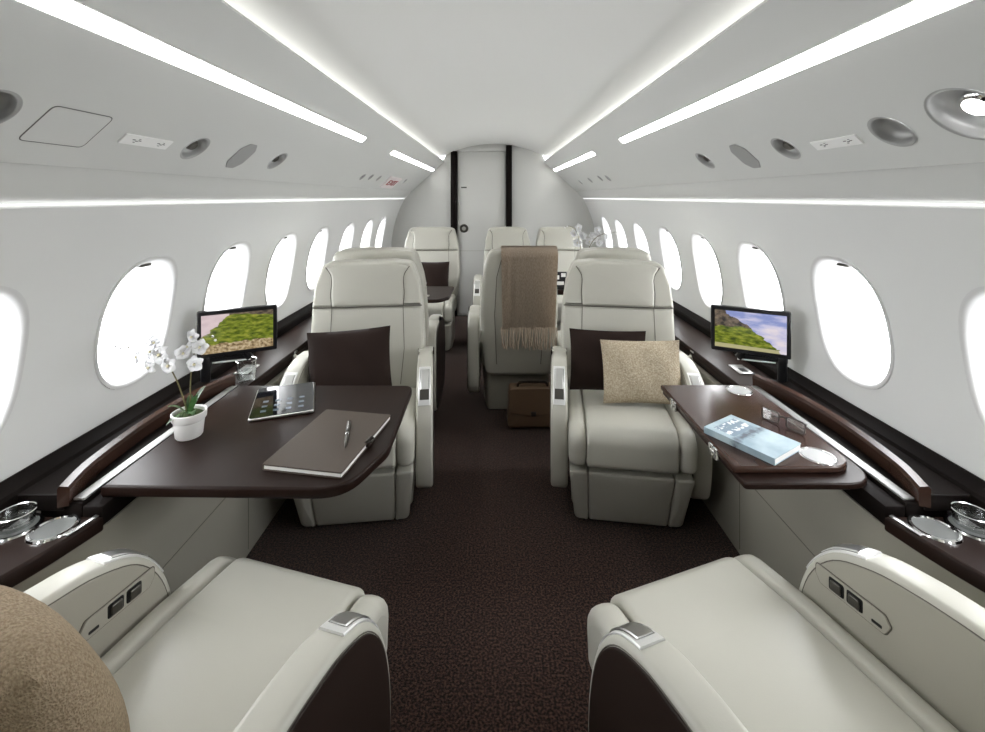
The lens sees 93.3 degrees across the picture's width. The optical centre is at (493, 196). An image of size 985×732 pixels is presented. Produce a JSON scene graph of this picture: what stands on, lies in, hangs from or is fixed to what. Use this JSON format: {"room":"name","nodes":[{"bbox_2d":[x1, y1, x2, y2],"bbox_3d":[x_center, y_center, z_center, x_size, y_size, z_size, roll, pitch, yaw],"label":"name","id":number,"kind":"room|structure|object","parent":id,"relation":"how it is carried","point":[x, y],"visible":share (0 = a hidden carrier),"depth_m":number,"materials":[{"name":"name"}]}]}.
{"room":"aircraft cabin","nodes":[
{"label":"aircraft cabin","id":0,"kind":"room"},
{"bbox_2d":[0,199,403,512],"bbox_3d":[-1.056,0.671,2.060,0.147,1.298,6.120,0,0,0],"label":"wall","id":1,"kind":"structure","parent":0,"point":[65,263],"depth_m":1.27,"materials":[{"name":"white plastic"}]},
{"bbox_2d":[0,286,29,432],"bbox_3d":[-1.134,0.385,0.945,0.159,0.402,0.312,0,0,0],"label":"window","id":2,"kind":"structure","parent":1,"relation":"in","point":[14,312],"depth_m":1.08,"materials":[{"name":"white glass"}]},
{"bbox_2d":[94,255,177,389],"bbox_3d":[-1.134,0.385,1.455,0.159,0.402,0.312,0,0,0],"label":"window","id":3,"kind":"structure","parent":1,"relation":"in","point":[160,273],"depth_m":1.55,"materials":[{"name":"white plastic"}]},
{"bbox_2d":[0,302,312,593],"bbox_3d":[-1.006,0.974,2.055,0.247,0.652,6.090,0,0,0],"label":"ledge","id":4,"kind":"object","parent":1,"relation":"attached to","point":[75,523],"visible":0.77,"depth_m":1.23,"materials":[{"name":"black wood"}]},
{"bbox_2d":[0,501,37,529],"bbox_3d":[-1.040,0.699,1.012,0.069,0.030,0.069,0,0,0],"label":"glass","id":5,"kind":"object","parent":4,"relation":"in","point":[36,503],"visible":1,"depth_m":1.02,"materials":[{"name":"clear glass"}]},
{"bbox_2d":[0,517,102,587],"bbox_3d":[-0.999,0.738,0.030,0.233,0.035,2.040,0,0,0],"label":"countertop","id":6,"kind":"structure","parent":4,"relation":"on","point":[20,560],"depth_m":0.95,"materials":[{"name":"brown wood"}]},
{"bbox_2d":[17,379,216,510],"bbox_3d":[-1.020,0.691,1.383,0.116,0.038,0.665,0,0,0],"label":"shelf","id":7,"kind":"object","parent":4,"relation":"attached to","point":[41,488],"depth_m":1.21,"materials":[{"name":"black wood"}]},
{"bbox_2d":[197,304,276,381],"bbox_3d":[-0.956,0.542,1.740,0.261,0.260,0.053,0,0,-27],"label":"monitor","id":8,"kind":"object","parent":4,"relation":"on","point":[239,332],"visible":0.9,"depth_m":1.72,"materials":[{"name":"black plastic"}]},
{"bbox_2d":[235,356,256,381],"bbox_3d":[-0.945,0.660,1.775,0.073,0.078,0.073,0,0,0],"label":"glass","id":9,"kind":"object","parent":4,"relation":"on","point":[252,356],"visible":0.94,"depth_m":1.76,"materials":[{"name":"clear glass"}]},
{"bbox_2d":[234,365,258,373],"bbox_3d":[-1.000,0.698,1.883,0.056,0.005,0.095,0,0,0],"label":"switch plate","id":10,"kind":"object","parent":4,"relation":"attached to","point":[244,369],"depth_m":1.87,"materials":[{"name":"silver plastic"}]},
{"bbox_2d":[101,386,411,498],"bbox_3d":[-0.601,0.688,1.369,0.635,0.026,0.598,0,0,0],"label":"folding table","id":11,"kind":"object","parent":4,"relation":"attached to","point":[226,460],"visible":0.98,"depth_m":1.21,"materials":[{"name":"brown wood"}]},
{"bbox_2d":[114,329,216,440],"bbox_3d":[-0.903,0.522,1.309,0.272,0.305,0.106,0,0,0],"label":"potted orchid","id":12,"kind":"object","parent":11,"relation":"on","point":[188,421],"visible":1,"depth_m":1.29,"materials":[{"name":"white plant"}]},
{"bbox_2d":[248,382,314,421],"bbox_3d":[-0.690,0.669,1.532,0.186,0.011,0.240,0,0,-20],"label":"tablet","id":13,"kind":"object","parent":11,"relation":"on","point":[294,399],"visible":1,"depth_m":1.50,"materials":[{"name":"silver metal"}]},
{"bbox_2d":[262,409,390,478],"bbox_3d":[-0.435,0.664,1.277,0.227,0.022,0.303,0,0,10],"label":"notebook","id":14,"kind":"object","parent":11,"relation":"on","point":[318,450],"visible":1,"depth_m":1.23,"materials":[{"name":"brown"}]},
{"bbox_2d":[344,420,350,447],"bbox_3d":[-0.405,0.653,1.283,0.011,0.012,0.146,0,0,-13],"label":"pen","id":15,"kind":"object","parent":14,"relation":"on","point":[348,421],"visible":1,"depth_m":1.28,"materials":[{"name":"grey metal"}]},
{"bbox_2d":[215,316,311,385],"bbox_3d":[-1.012,0.726,3.411,0.200,0.052,3.378,0,0,0],"label":"countertop","id":16,"kind":"structure","parent":4,"relation":"on","point":[294,339],"depth_m":2.03,"materials":[{"name":"brown wood"}]},
{"bbox_2d":[427,286,453,302],"bbox_3d":[-0.603,0.687,3.290,0.605,0.024,0.460,0,0,0],"label":"folding table","id":17,"kind":"object","parent":4,"relation":"attached to","point":[438,294],"visible":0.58,"depth_m":3.25,"materials":[{"name":"brown wood"}]},
{"bbox_2d":[0,198,404,205],"bbox_3d":[-0.980,0.016,2.065,0.007,0.004,6.090,0,0,0],"label":"light","id":18,"kind":"object","parent":1,"relation":"attached to","point":[389,198],"visible":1,"depth_m":1.27,"materials":[{"name":"white"}]},
{"bbox_2d":[0,162,410,208],"bbox_3d":[-0.950,-0.033,2.060,0.076,0.114,6.120,0,0,0],"label":"light strip","id":19,"kind":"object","parent":1,"relation":"attached to","point":[19,183],"depth_m":1.24,"materials":[{"name":"white plastic"}]},
{"bbox_2d":[202,241,251,310],"bbox_3d":[-1.134,0.385,1.940,0.159,0.402,0.312,0,0,0],"label":"window","id":20,"kind":"structure","parent":1,"relation":"in","point":[238,254],"depth_m":2.06,"materials":[{"name":"white glass"}]},
{"bbox_2d":[264,232,297,308],"bbox_3d":[-1.134,0.385,2.425,0.159,0.402,0.312,0,0,0],"label":"window","id":21,"kind":"structure","parent":1,"relation":"in","point":[287,245],"depth_m":2.54,"materials":[{"name":"white glass"}]},
{"bbox_2d":[305,226,329,290],"bbox_3d":[-1.134,0.385,2.920,0.159,0.402,0.312,0,0,0],"label":"window","id":22,"kind":"structure","parent":1,"relation":"in","point":[320,242],"depth_m":3.03,"materials":[{"name":"white glass"}]},
{"bbox_2d":[338,222,355,250],"bbox_3d":[-1.134,0.385,3.480,0.159,0.402,0.312,0,0,0],"label":"window","id":23,"kind":"structure","parent":1,"relation":"in","point":[347,238],"depth_m":3.60,"materials":[{"name":"white glass"}]},
{"bbox_2d":[360,218,373,246],"bbox_3d":[-1.134,0.385,4.030,0.159,0.402,0.312,0,0,0],"label":"window","id":24,"kind":"structure","parent":1,"relation":"in","point":[367,233],"depth_m":4.15,"materials":[{"name":"white glass"}]},
{"bbox_2d":[375,216,386,246],"bbox_3d":[-1.134,0.385,4.530,0.159,0.402,0.312,0,0,0],"label":"window","id":25,"kind":"structure","parent":1,"relation":"in","point":[381,229],"depth_m":4.65,"materials":[{"name":"white glass"}]},
{"bbox_2d":[246,315,739,731],"bbox_3d":[0.000,1.315,2.070,2.100,0.030,6.140,0,0,0],"label":"floor","id":26,"kind":"structure","parent":0,"point":[490,583],"depth_m":1.64,"materials":[{"name":"brown carpet"}]},
{"bbox_2d":[23,549,390,731],"bbox_3d":[-0.566,0.794,0.681,0.605,1.012,0.879,0,0,16],"label":"seat","id":27,"kind":"object","parent":26,"relation":"on","point":[243,644],"visible":0.89,"depth_m":0.86,"materials":[{"name":"grey leather"}]},
{"bbox_2d":[0,585,129,731],"bbox_3d":[-0.735,0.740,0.690,0.415,0.367,0.223,0,0,18],"label":"throw cushion","id":28,"kind":"object","parent":27,"relation":"on","point":[52,679],"visible":1,"depth_m":0.62,"materials":[{"name":"beige fabric"}]},
{"bbox_2d":[111,598,122,615],"bbox_3d":[-0.735,0.799,0.907,0.004,0.020,0.021,0,0,16],"label":"switch","id":29,"kind":"object","parent":27,"relation":"attached to","point":[116,603],"depth_m":0.91,"materials":[{"name":"grey plastic"}]},
{"bbox_2d":[130,584,140,600],"bbox_3d":[-0.725,0.799,0.941,0.004,0.020,0.021,0,0,16],"label":"switch","id":30,"kind":"object","parent":27,"relation":"attached to","point":[135,589],"depth_m":0.94,"materials":[{"name":"grey plastic"}]},
{"bbox_2d":[113,558,364,731],"bbox_3d":[-0.527,0.941,0.820,0.328,0.178,0.591,0,0,16],"label":"seat cushion","id":31,"kind":"object","parent":27,"relation":"on","point":[202,668],"depth_m":0.89,"materials":[{"name":"grey leather"}]},
{"bbox_2d":[278,258,433,526],"bbox_3d":[-0.561,0.799,1.993,0.605,1.002,0.608,0,0,-7],"label":"seat","id":32,"kind":"object","parent":26,"relation":"on","point":[350,294],"visible":0.64,"depth_m":2.11,"materials":[{"name":"grey leather"}]},
{"bbox_2d":[307,326,391,385],"bbox_3d":[-0.606,0.694,1.955,0.359,0.284,0.096,0,0,-7],"label":"throw cushion","id":33,"kind":"object","parent":32,"relation":"on","point":[361,357],"visible":0.91,"depth_m":1.93,"materials":[{"name":"black fabric"}]},
{"bbox_2d":[311,304,423,387],"bbox_3d":[-0.584,0.714,2.163,0.510,0.413,0.093,0,0,-7],"label":"cushion","id":34,"kind":"object","parent":32,"relation":"on","point":[405,321],"depth_m":2.14,"materials":[{"name":"grey leather"}]},
{"bbox_2d":[376,435,396,468],"bbox_3d":[-0.553,0.941,1.915,0.328,0.178,0.451,0,0,-7],"label":"seat cushion","id":35,"kind":"object","parent":32,"relation":"on","point":[390,462],"depth_m":1.71,"materials":[{"name":"grey leather"}]},
{"bbox_2d":[333,247,444,410],"bbox_3d":[-0.591,0.784,2.704,0.565,1.032,0.695,0,0,0],"label":"seat","id":36,"kind":"object","parent":26,"relation":"on","point":[434,324],"visible":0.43,"depth_m":2.47,"materials":[{"name":"grey leather"}]},
{"bbox_2d":[425,286,428,319],"bbox_3d":[-0.612,0.699,2.538,0.510,0.443,0.154,0,0,0],"label":"cushion","id":37,"kind":"object","parent":36,"relation":"on","point":[427,315],"depth_m":2.47,"materials":[{"name":"grey leather"}]},
{"bbox_2d":[404,227,459,350],"bbox_3d":[-0.596,0.789,4.074,0.565,1.022,0.671,0,0,0],"label":"seat","id":38,"kind":"object","parent":26,"relation":"on","point":[432,244],"visible":0.36,"depth_m":4.24,"materials":[{"name":"grey leather"}]},
{"bbox_2d":[421,262,448,285],"bbox_3d":[-0.545,0.710,4.100,0.300,0.274,0.126,0,0,0],"label":"throw cushion","id":39,"kind":"object","parent":38,"relation":"on","point":[436,273],"visible":0.62,"depth_m":4.07,"materials":[{"name":"black fabric"}]},
{"bbox_2d":[428,301,444,316],"bbox_3d":[-0.575,0.941,3.979,0.328,0.178,0.481,0,0,0],"label":"seat cushion","id":40,"kind":"object","parent":38,"relation":"on","point":[433,308],"depth_m":3.75,"materials":[{"name":"grey leather"}]},
{"bbox_2d":[416,250,458,294],"bbox_3d":[-0.575,0.704,4.257,0.510,0.433,0.119,0,0,0],"label":"cushion","id":41,"kind":"object","parent":38,"relation":"on","point":[451,256],"depth_m":4.24,"materials":[{"name":"grey leather"}]},
{"bbox_2d":[472,227,529,306],"bbox_3d":[0.089,0.789,4.074,0.534,1.022,0.671,0,0,0],"label":"seat","id":42,"kind":"object","parent":26,"relation":"on","point":[496,237],"visible":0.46,"depth_m":4.25,"materials":[{"name":"grey leather"}]},
{"bbox_2d":[484,250,489,263],"bbox_3d":[0.125,0.704,4.257,0.438,0.433,0.119,0,0,0],"label":"cushion","id":43,"kind":"object","parent":42,"relation":"on","point":[485,251],"depth_m":4.24,"materials":[{"name":"grey leather"}]},
{"bbox_2d":[467,248,557,408],"bbox_3d":[0.109,0.799,2.944,0.534,1.002,0.695,0,0,0],"label":"seat","id":44,"kind":"object","parent":26,"relation":"on","point":[501,367],"visible":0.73,"depth_m":2.73,"materials":[{"name":"grey leather"}]},
{"bbox_2d":[501,246,557,350],"bbox_3d":[0.201,0.582,2.696,0.326,0.601,0.252,0,0,0],"label":"throw blanket","id":45,"kind":"object","parent":44,"relation":"on","point":[529,273],"visible":1,"depth_m":2.62,"materials":[{"name":"beige fabric"}]},
{"bbox_2d":[507,380,549,427],"bbox_3d":[0.218,1.168,2.650,0.287,0.256,0.137,0,0,-2],"label":"handbag","id":46,"kind":"object","parent":26,"relation":"on","point":[528,404],"visible":0.8,"depth_m":2.59,"materials":[{"name":"brown leather"}]},
{"bbox_2d":[536,227,582,330],"bbox_3d":[0.600,0.789,4.074,0.462,1.022,0.671,0,0,0],"label":"seat","id":47,"kind":"object","parent":26,"relation":"on","point":[560,237],"visible":0.25,"depth_m":4.24,"materials":[{"name":"grey leather"}]},
{"bbox_2d":[557,295,562,322],"bbox_3d":[0.600,0.941,3.979,0.328,0.178,0.481,0,0,0],"label":"seat cushion","id":48,"kind":"object","parent":47,"relation":"on","point":[559,297],"depth_m":3.76,"materials":[{"name":"grey leather"}]},
{"bbox_2d":[558,250,578,272],"bbox_3d":[0.600,0.704,4.257,0.438,0.433,0.119,0,0,0],"label":"cushion","id":49,"kind":"object","parent":47,"relation":"on","point":[565,257],"depth_m":4.24,"materials":[{"name":"grey leather"}]},
{"bbox_2d":[556,247,650,345],"bbox_3d":[0.622,0.784,2.704,0.462,1.032,0.695,0,0,0],"label":"seat","id":50,"kind":"object","parent":26,"relation":"on","point":[592,252],"visible":0.12,"depth_m":2.36,"materials":[{"name":"grey leather"}]},
{"bbox_2d":[550,258,711,526],"bbox_3d":[0.548,0.799,1.993,0.605,1.002,0.608,0,0,8],"label":"seat","id":51,"kind":"object","parent":26,"relation":"on","point":[640,463],"visible":0.77,"depth_m":1.81,"materials":[{"name":"grey leather"}]},
{"bbox_2d":[569,328,645,389],"bbox_3d":[0.490,0.706,2.008,0.325,0.261,0.055,0,0,7],"label":"throw cushion","id":52,"kind":"object","parent":51,"relation":"on","point":[586,352],"visible":0.44,"depth_m":2.00,"materials":[{"name":"black fabric"}]},
{"bbox_2d":[562,304,674,391],"bbox_3d":[0.573,0.714,2.163,0.510,0.413,0.093,0,0,8],"label":"cushion","id":53,"kind":"object","parent":51,"relation":"on","point":[657,320],"depth_m":2.14,"materials":[{"name":"grey leather"}]},
{"bbox_2d":[582,390,679,473],"bbox_3d":[0.538,0.941,1.915,0.328,0.178,0.451,0,0,8],"label":"seat cushion","id":54,"kind":"object","parent":51,"relation":"on","point":[618,438],"depth_m":1.72,"materials":[{"name":"grey leather"}]},
{"bbox_2d":[600,339,680,403],"bbox_3d":[0.606,0.718,1.912,0.324,0.258,0.098,0,0,4],"label":"throw cushion","id":55,"kind":"object","parent":51,"relation":"on","point":[633,371],"visible":0.94,"depth_m":1.89,"materials":[{"name":"beige fabric"}]},
{"bbox_2d":[587,544,984,731],"bbox_3d":[0.557,0.794,0.681,0.604,1.012,0.879,0,0,-20],"label":"seat","id":56,"kind":"object","parent":26,"relation":"on","point":[868,640],"visible":1,"depth_m":0.83,"materials":[{"name":"grey leather"}]},
{"bbox_2d":[830,580,840,595],"bbox_3d":[0.698,0.799,0.951,0.004,0.020,0.021,0,0,-20],"label":"switch","id":57,"kind":"object","parent":56,"relation":"attached to","point":[835,585],"depth_m":0.95,"materials":[{"name":"grey plastic"}]},
{"bbox_2d":[848,593,859,609],"bbox_3d":[0.710,0.799,0.918,0.004,0.020,0.021,0,0,-20],"label":"switch","id":58,"kind":"object","parent":56,"relation":"attached to","point":[853,598],"depth_m":0.92,"materials":[{"name":"grey plastic"}]},
{"bbox_2d":[224,0,763,156],"bbox_3d":[0.000,-0.427,2.060,1.360,0.315,6.120,0,0,0],"label":"ceiling","id":59,"kind":"structure","parent":0,"point":[452,75],"depth_m":1.69,"materials":[{"name":"white"}]},
{"bbox_2d":[13,0,366,141],"bbox_3d":[-0.658,-0.290,1.200,0.033,0.031,2.306,0,0,0],"label":"recessed light","id":60,"kind":"object","parent":59,"relation":"in","point":[76,13],"visible":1,"depth_m":0.92,"materials":[{"name":"white plastic"}]},
{"bbox_2d":[0,0,443,190],"bbox_3d":[-0.732,-0.235,2.060,0.374,0.342,6.120,0,0,0],"label":"panel","id":61,"kind":"object","parent":59,"relation":"attached to","point":[48,61],"visible":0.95,"depth_m":1.07,"materials":[{"name":"white plastic"}]},
{"bbox_2d":[0,90,22,123],"bbox_3d":[-0.817,-0.145,0.750,0.078,0.068,0.081,0,0,40],"label":"air vent","id":62,"kind":"object","parent":61,"relation":"attached to","point":[11,103],"visible":0.99,"depth_m":0.79,"materials":[{"name":"grey"}]},
{"bbox_2d":[19,106,112,146],"bbox_3d":[-0.827,-0.134,0.905,0.070,0.064,0.134,0,0,0],"label":"access hatch","id":63,"kind":"object","parent":61,"relation":"attached to","point":[63,126],"visible":1,"depth_m":0.90,"materials":[{"name":"grey plastic"}]},
{"bbox_2d":[117,133,172,149],"bbox_3d":[-0.828,-0.131,1.110,0.024,0.022,0.150,0,0,0],"label":"placard","id":64,"kind":"object","parent":61,"relation":"attached to","point":[131,139],"visible":1,"depth_m":1.10,"materials":[{"name":"white plastic"}]},
{"bbox_2d":[180,138,209,158],"bbox_3d":[-0.826,-0.138,1.286,0.075,0.066,0.078,0,0,40],"label":"air vent","id":65,"kind":"object","parent":61,"relation":"attached to","point":[193,149],"visible":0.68,"depth_m":1.30,"materials":[{"name":"grey"}]},
{"bbox_2d":[226,144,256,167],"bbox_3d":[-0.826,-0.134,1.523,0.083,0.076,0.090,0,0,0],"label":"speaker grille","id":66,"kind":"object","parent":61,"relation":"attached to","point":[244,153],"visible":1,"depth_m":1.52,"materials":[{"name":"grey plastic"}]},
{"bbox_2d":[267,153,287,168],"bbox_3d":[-0.822,-0.140,1.766,0.078,0.068,0.081,0,0,40],"label":"reading lamp","id":67,"kind":"object","parent":61,"relation":"attached to","point":[279,159],"visible":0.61,"depth_m":1.79,"materials":[{"name":"grey metal"}]},
{"bbox_2d":[380,176,401,188],"bbox_3d":[-0.838,-0.117,3.800,0.098,0.090,0.400,0,0,0],"label":"exit sign","id":68,"kind":"object","parent":61,"relation":"attached to","point":[392,181],"visible":1,"depth_m":3.75,"materials":[{"name":"white plastic"}]},
{"bbox_2d":[390,150,433,170],"bbox_3d":[-0.658,-0.290,4.010,0.033,0.031,2.046,0,0,0],"label":"recessed light","id":69,"kind":"object","parent":61,"relation":"in","point":[393,153],"visible":1,"depth_m":3.62,"materials":[{"name":"white plastic"}]},
{"bbox_2d":[543,0,984,190],"bbox_3d":[0.732,-0.235,2.060,0.374,0.342,6.120,0,0,0],"label":"panel","id":70,"kind":"object","parent":59,"relation":"attached to","point":[892,76],"visible":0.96,"depth_m":1.09,"materials":[{"name":"white plastic"}]},
{"bbox_2d":[553,151,595,170],"bbox_3d":[0.658,-0.290,4.050,0.033,0.031,2.006,0,0,0],"label":"recessed light","id":71,"kind":"object","parent":70,"relation":"in","point":[589,154],"visible":0.95,"depth_m":3.68,"materials":[{"name":"white plastic"}]},
{"bbox_2d":[695,153,714,167],"bbox_3d":[0.818,-0.144,1.802,0.077,0.067,0.079,0,0,40],"label":"reading lamp","id":72,"kind":"object","parent":70,"relation":"attached to","point":[703,159],"visible":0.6,"depth_m":1.82,"materials":[{"name":"grey"}]},
{"bbox_2d":[729,144,760,167],"bbox_3d":[0.826,-0.134,1.533,0.083,0.076,0.090,0,0,0],"label":"speaker grille","id":73,"kind":"object","parent":70,"relation":"attached to","point":[741,153],"visible":1,"depth_m":1.53,"materials":[{"name":"grey plastic"}]},
{"bbox_2d":[770,138,800,158],"bbox_3d":[0.823,-0.140,1.312,0.077,0.067,0.079,0,0,-40],"label":"air vent","id":74,"kind":"object","parent":70,"relation":"attached to","point":[785,148],"visible":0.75,"depth_m":1.33,"materials":[{"name":"grey"}]},
{"bbox_2d":[619,0,974,143],"bbox_3d":[0.658,-0.290,1.225,0.033,0.031,2.356,0,0,0],"label":"recessed light","id":75,"kind":"object","parent":70,"relation":"in","point":[913,12],"visible":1,"depth_m":0.92,"materials":[{"name":"white plastic"}]},
{"bbox_2d":[810,134,863,149],"bbox_3d":[0.828,-0.131,1.128,0.024,0.022,0.150,0,0,0],"label":"placard","id":76,"kind":"object","parent":70,"relation":"attached to","point":[849,140],"visible":1,"depth_m":1.12,"materials":[{"name":"white plastic"}]},
{"bbox_2d":[867,117,915,146],"bbox_3d":[0.824,-0.139,0.965,0.078,0.068,0.081,0,0,40],"label":"speaker recess","id":77,"kind":"object","parent":70,"relation":"attached to","point":[890,131],"visible":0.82,"depth_m":0.99,"materials":[{"name":"silver metal"}]},
{"bbox_2d":[924,88,984,139],"bbox_3d":[0.818,-0.147,0.799,0.111,0.099,0.121,0,0,32],"label":"reading lamp","id":78,"kind":"object","parent":70,"relation":"attached to","point":[959,111],"visible":0.92,"depth_m":0.84,"materials":[{"name":"grey metal"}]},
{"bbox_2d":[391,144,596,314],"bbox_3d":[0.000,0.347,5.140,2.327,1.905,0.040,0,0,0],"label":"wall","id":79,"kind":"structure","parent":0,"point":[541,198],"depth_m":5.12,"materials":[{"name":"grey"}]},
{"bbox_2d":[451,151,456,315],"bbox_3d":[-0.439,0.400,5.090,0.067,1.800,0.060,0,0,0],"label":"trim","id":80,"kind":"structure","parent":79,"relation":"attached to","point":[453,153],"depth_m":5.06,"materials":[{"name":"black wood"}]},
{"bbox_2d":[458,152,505,314],"bbox_3d":[-0.135,0.401,5.104,0.524,1.792,0.031,0,0,0],"label":"door","id":81,"kind":"structure","parent":79,"relation":"in","point":[481,175],"depth_m":5.10,"materials":[{"name":"grey"}]},
{"bbox_2d":[458,147,505,151],"bbox_3d":[-0.135,-0.525,5.110,0.530,0.050,0.020,0,0,0],"label":"trim","id":82,"kind":"structure","parent":79,"relation":"attached to","point":[467,149],"depth_m":5.10,"materials":[{"name":"grey plastic"}]},
{"bbox_2d":[506,145,511,226],"bbox_3d":[0.164,0.367,5.090,0.064,1.865,0.060,0,0,0],"label":"trim","id":83,"kind":"structure","parent":79,"relation":"attached to","point":[508,147],"depth_m":5.06,"materials":[{"name":"black wood"}]},
{"bbox_2d":[583,199,984,512],"bbox_3d":[1.056,0.671,2.060,0.147,1.298,6.120,0,0,0],"label":"wall","id":84,"kind":"structure","parent":0,"point":[921,263],"depth_m":1.28,"materials":[{"name":"white plastic"}]},
{"bbox_2d":[601,216,612,246],"bbox_3d":[1.134,0.385,4.530,0.159,0.402,0.312,0,0,0],"label":"window","id":85,"kind":"structure","parent":84,"relation":"in","point":[606,229],"depth_m":4.65,"materials":[{"name":"white glass"}]},
{"bbox_2d":[614,218,627,246],"bbox_3d":[1.134,0.385,4.030,0.159,0.402,0.312,0,0,0],"label":"window","id":86,"kind":"structure","parent":84,"relation":"in","point":[621,236],"depth_m":4.15,"materials":[{"name":"white glass"}]},
{"bbox_2d":[632,222,649,253],"bbox_3d":[1.134,0.385,3.480,0.159,0.402,0.312,0,0,0],"label":"window","id":87,"kind":"structure","parent":84,"relation":"in","point":[641,242],"depth_m":3.60,"materials":[{"name":"white glass"}]},
{"bbox_2d":[658,226,682,290],"bbox_3d":[1.134,0.385,2.920,0.159,0.402,0.312,0,0,0],"label":"window","id":88,"kind":"structure","parent":84,"relation":"in","point":[667,242],"depth_m":3.03,"materials":[{"name":"white glass"}]},
{"bbox_2d":[690,232,723,308],"bbox_3d":[1.134,0.385,2.425,0.159,0.402,0.312,0,0,0],"label":"window","id":89,"kind":"structure","parent":84,"relation":"in","point":[700,246],"depth_m":2.54,"materials":[{"name":"white glass"}]},
{"bbox_2d":[736,241,785,310],"bbox_3d":[1.134,0.385,1.940,0.159,0.402,0.312,0,0,0],"label":"window","id":90,"kind":"structure","parent":84,"relation":"in","point":[748,254],"depth_m":2.06,"materials":[{"name":"white glass"}]},
{"bbox_2d":[577,162,984,208],"bbox_3d":[0.950,-0.033,2.060,0.076,0.114,6.120,0,0,0],"label":"light strip","id":91,"kind":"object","parent":84,"relation":"attached to","point":[957,183],"depth_m":1.25,"materials":[{"name":"white plastic"}]},
{"bbox_2d":[583,198,984,205],"bbox_3d":[0.980,0.016,2.065,0.007,0.004,6.090,0,0,0],"label":"light","id":92,"kind":"object","parent":84,"relation":"attached to","point":[583,198],"visible":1,"depth_m":1.28,"materials":[{"name":"white plastic"}]},
{"bbox_2d":[673,301,984,607],"bbox_3d":[1.006,0.974,2.055,0.247,0.652,6.090,0,0,0],"label":"ledge","id":93,"kind":"object","parent":84,"relation":"attached to","point":[900,513],"visible":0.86,"depth_m":1.27,"materials":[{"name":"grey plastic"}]},
{"bbox_2d":[557,289,563,294],"bbox_3d":[0.630,0.682,3.510,0.540,0.034,0.380,0,0,0],"label":"folding table","id":94,"kind":"object","parent":93,"relation":"attached to","point":[559,291],"visible":0.02,"depth_m":3.32,"materials":[{"name":"brown wood"}]},
{"bbox_2d":[557,272,566,288],"bbox_3d":[0.475,0.602,3.360,0.100,0.125,0.024,0,0,0],"label":"card stand","id":95,"kind":"object","parent":94,"relation":"on","point":[561,276],"visible":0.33,"depth_m":3.36,"materials":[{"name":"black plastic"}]},
{"bbox_2d":[564,223,618,248],"bbox_3d":[0.721,0.432,3.501,0.415,0.465,0.162,0,0,25],"label":"potted orchid","id":96,"kind":"object","parent":94,"relation":"on","point":[594,236],"visible":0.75,"depth_m":3.54,"materials":[{"name":"white plant"}]},
{"bbox_2d":[674,315,772,385],"bbox_3d":[1.012,0.726,3.411,0.200,0.052,3.378,0,0,0],"label":"countertop","id":97,"kind":"structure","parent":93,"relation":"on","point":[688,336],"depth_m":2.05,"materials":[{"name":"brown wood"}]},
{"bbox_2d":[728,365,753,373],"bbox_3d":[1.000,0.698,1.883,0.056,0.005,0.095,0,0,0],"label":"switch plate","id":98,"kind":"object","parent":93,"relation":"attached to","point":[737,369],"depth_m":1.88,"materials":[{"name":"silver plastic"}]},
{"bbox_2d":[711,304,790,381],"bbox_3d":[0.956,0.542,1.740,0.261,0.260,0.053,0,0,27],"label":"monitor","id":99,"kind":"object","parent":93,"relation":"on","point":[757,334],"visible":1,"depth_m":1.72,"materials":[{"name":"black plastic"}]},
{"bbox_2d":[661,385,866,489],"bbox_3d":[0.759,0.684,1.383,0.346,0.036,0.543,0,0,0],"label":"folding table","id":100,"kind":"object","parent":93,"relation":"attached to","point":[817,466],"visible":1,"depth_m":1.24,"materials":[{"name":"brown wood"}]},
{"bbox_2d":[704,415,800,465],"bbox_3d":[0.703,0.659,1.272,0.135,0.018,0.192,0,0,-32],"label":"book","id":101,"kind":"object","parent":100,"relation":"on","point":[773,448],"visible":1,"depth_m":1.25,"materials":[{"name":"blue paper"}]},
{"bbox_2d":[761,406,806,434],"bbox_3d":[0.850,0.650,1.358,0.029,0.035,0.129,0,0,-28],"label":"eyeglasses","id":102,"kind":"object","parent":100,"relation":"on","point":[771,410],"visible":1,"depth_m":1.35,"materials":[{"name":"grey"}]},
{"bbox_2d":[771,379,969,510],"bbox_3d":[1.020,0.691,1.383,0.116,0.038,0.665,0,0,0],"label":"armrest","id":103,"kind":"object","parent":93,"relation":"attached to","point":[946,488],"depth_m":1.23,"materials":[{"name":"brown wood"}]},
{"bbox_2d":[885,517,984,592],"bbox_3d":[0.999,0.738,0.030,0.233,0.035,2.040,0,0,0],"label":"countertop","id":104,"kind":"structure","parent":93,"relation":"on","point":[965,560],"depth_m":0.95,"materials":[{"name":"brown wood"}]},
{"bbox_2d":[950,501,984,522],"bbox_3d":[1.040,0.699,1.012,0.069,0.030,0.069,0,0,0],"label":"glass","id":105,"kind":"object","parent":93,"relation":"in","point":[951,503],"visible":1,"depth_m":1.02,"materials":[{"name":"clear glass"}]},
{"bbox_2d":[810,255,893,389],"bbox_3d":[1.134,0.385,1.455,0.159,0.402,0.312,0,0,0],"label":"window","id":106,"kind":"structure","parent":84,"relation":"in","point":[827,273],"depth_m":1.56,"materials":[{"name":"white plastic"}]},
{"bbox_2d":[958,286,984,427],"bbox_3d":[1.134,0.385,0.945,0.159,0.402,0.312,0,0,0],"label":"window","id":107,"kind":"structure","parent":84,"relation":"in","point":[971,319],"depth_m":1.08,"materials":[{"name":"white glass"}]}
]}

